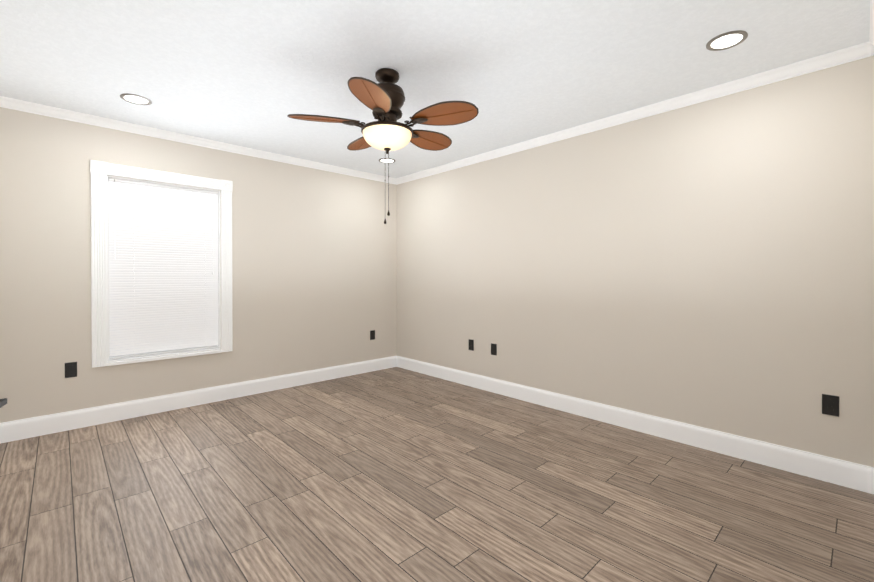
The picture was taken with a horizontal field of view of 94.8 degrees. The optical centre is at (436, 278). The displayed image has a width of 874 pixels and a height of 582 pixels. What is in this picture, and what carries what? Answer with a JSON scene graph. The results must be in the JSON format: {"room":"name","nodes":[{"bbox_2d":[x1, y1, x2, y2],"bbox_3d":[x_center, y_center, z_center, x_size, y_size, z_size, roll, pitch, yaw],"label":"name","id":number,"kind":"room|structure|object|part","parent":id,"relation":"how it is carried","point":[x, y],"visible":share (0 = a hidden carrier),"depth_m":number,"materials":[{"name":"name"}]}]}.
{"room":"empty bedroom","nodes":[
{"label":"empty bedroom","id":0,"kind":"room"},
{"bbox_2d":[0,107,396,422],"bbox_3d":[-1.867,-0.064,4.030,3.860,2.410,0.150,0,1,-43],"label":"wall","id":1,"kind":"structure","parent":0,"point":[314,269],"depth_m":3.67,"materials":[{"name":"beige paint"}]},
{"bbox_2d":[65,362,76,377],"bbox_3d":[-2.788,0.692,3.058,0.070,0.114,0.008,0,1,-43],"label":"electrical outlet","id":2,"kind":"object","parent":1,"relation":"attached to","point":[70,369],"visible":1,"depth_m":3.06,"materials":[{"name":"black plastic"}]},
{"bbox_2d":[90,160,232,367],"bbox_3d":[-2.374,-0.119,3.532,1.026,1.619,0.180,0,1,-43],"label":"window","id":3,"kind":"structure","parent":1,"relation":"in","point":[100,171],"depth_m":3.29,"materials":[{"name":"white"}]},
{"bbox_2d":[108,178,218,358],"bbox_3d":[-2.349,-0.085,3.506,0.798,1.463,0.039,0,1,-43],"label":"window blind","id":4,"kind":"object","parent":3,"relation":"attached to","point":[163,267],"visible":1,"depth_m":3.48,"materials":[{"name":"white plastic"}]},
{"bbox_2d":[0,96,395,183],"bbox_3d":[-1.791,-1.239,3.949,3.390,0.060,0.060,0,1,-43],"label":"crown molding","id":5,"kind":"structure","parent":1,"relation":"attached to","point":[5,102],"depth_m":3.46,"materials":[{"name":"white"}]},
{"bbox_2d":[0,356,395,443],"bbox_3d":[-1.807,1.071,3.981,3.510,0.141,0.014,0,1,-43],"label":"baseboard","id":6,"kind":"structure","parent":1,"relation":"attached to","point":[26,428],"depth_m":3.49,"materials":[{"name":"white wood"}]},
{"bbox_2d":[370,330,374,339],"bbox_3d":[-0.791,0.690,4.939,0.070,0.114,0.008,0,1,-43],"label":"electrical outlet","id":7,"kind":"object","parent":1,"relation":"attached to","point":[372,334],"visible":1,"depth_m":4.94,"materials":[{"name":"black plastic"}]},
{"bbox_2d":[0,0,869,177],"bbox_3d":[-0.371,-1.308,2.433,3.860,0.100,4.515,0,1,-43],"label":"ceiling","id":8,"kind":"structure","parent":0,"point":[252,74],"depth_m":2.29,"materials":[{"name":"white paint"}]},
{"bbox_2d":[120,93,151,104],"bbox_3d":[-2.111,-1.257,2.817,0.180,0.008,0.180,0,1,-43],"label":"recessed light","id":9,"kind":"object","parent":8,"relation":"in","point":[136,99],"visible":1,"depth_m":2.81,"materials":[{"name":"silver metal"}]},
{"bbox_2d":[287,68,478,223],"bbox_3d":[-0.290,-0.798,2.499,1.090,0.922,1.107,0,1,-43],"label":"ceiling fan","id":10,"kind":"object","parent":8,"relation":"hanging from","point":[383,99],"visible":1,"depth_m":2.36,"materials":[{"name":"brown wood"}]},
{"bbox_3d":[-0.304,-0.847,2.465,0.300,0.095,0.300,0,1,-43],"label":"lamp shade","id":11,"kind":"part","parent":10,"relation":"part of","materials":[{"name":"white glass"}]},
{"bbox_2d":[379,158,394,162],"bbox_3d":[-0.536,-1.267,4.307,0.180,0.008,0.180,0,1,-43],"label":"recessed light","id":12,"kind":"object","parent":8,"relation":"in","point":[383,160],"visible":0.96,"depth_m":4.30,"materials":[{"name":"silver metal"}]},
{"bbox_2d":[706,30,747,50],"bbox_3d":[1.527,-1.252,2.118,0.180,0.008,0.180,0,1,-43],"label":"recessed light","id":13,"kind":"object","parent":8,"relation":"in","point":[726,40],"visible":1,"depth_m":2.11,"materials":[{"name":"silver metal"}]},
{"bbox_2d":[0,367,873,581],"bbox_3d":[0.178,1.185,1.867,3.860,0.060,6.115,0,1,-43],"label":"floor","id":14,"kind":"structure","parent":0,"point":[396,474],"depth_m":2.09,"materials":[{"name":"brown wood"}]},
{"bbox_2d":[397,56,873,466],"bbox_3d":[1.031,-0.062,3.659,0.150,2.410,4.365,0,1,-43],"label":"wall","id":15,"kind":"structure","parent":0,"point":[708,264],"depth_m":2.81,"materials":[{"name":"beige paint"}]},
{"bbox_2d":[469,339,473,350],"bbox_3d":[0.361,0.699,4.260,0.008,0.114,0.070,0,1,-43],"label":"electrical outlet","id":16,"kind":"object","parent":15,"relation":"attached to","point":[471,344],"visible":1,"depth_m":4.25,"materials":[{"name":"black plastic"}]},
{"bbox_2d":[491,343,496,354],"bbox_3d":[0.570,0.708,4.038,0.008,0.114,0.070,0,1,-43],"label":"electrical outlet","id":17,"kind":"object","parent":15,"relation":"attached to","point":[493,349],"visible":1,"depth_m":4.03,"materials":[{"name":"black plastic"}]},
{"bbox_2d":[395,43,870,184],"bbox_3d":[0.903,-1.237,3.633,0.060,0.060,4.215,0,1,-43],"label":"crown molding","id":18,"kind":"structure","parent":15,"relation":"attached to","point":[840,57],"depth_m":2.81,"materials":[{"name":"white"}]},
{"bbox_2d":[396,356,871,493],"bbox_3d":[0.920,1.073,3.664,0.014,0.141,4.215,0,1,-43],"label":"baseboard","id":19,"kind":"structure","parent":15,"relation":"attached to","point":[852,475],"depth_m":2.81,"materials":[{"name":"white wood"}]},
{"bbox_2d":[822,394,838,416],"bbox_3d":[2.230,0.716,2.275,0.008,0.114,0.070,0,1,-43],"label":"electrical outlet","id":20,"kind":"object","parent":15,"relation":"attached to","point":[830,404],"visible":1,"depth_m":2.27,"materials":[{"name":"black plastic"}]},
{"bbox_2d":[864,0,873,55],"bbox_3d":[1.057,-1.218,0.925,3.390,0.060,0.060,0,1,-43],"label":"crown molding","id":21,"kind":"structure","parent":15,"relation":"attached to","point":[868,46],"depth_m":2.08,"materials":[{"name":"white"}]},
{"bbox_2d":[872,467,873,493],"bbox_3d":[1.448,1.089,1.277,2.480,0.141,0.014,0,1,-43],"label":"baseboard","id":22,"kind":"structure","parent":15,"relation":"attached to","point":[872,467],"depth_m":2.15,"materials":[{"name":"white wood"}]},
{"bbox_3d":[0.212,0.143,-0.007,0.920,2.050,0.150,0,1,-43],"label":"door frame","id":23,"kind":"structure","parent":0,"visible":0},
{"bbox_2d":[0,398,6,407],"bbox_3d":[-0.402,0.140,0.144,0.292,2.030,0.892,0,1,-43],"label":"door","id":24,"kind":"structure","parent":23,"relation":"attached to","point":[3,402],"depth_m":0.50,"materials":[{"name":"grey paint"}]}
]}

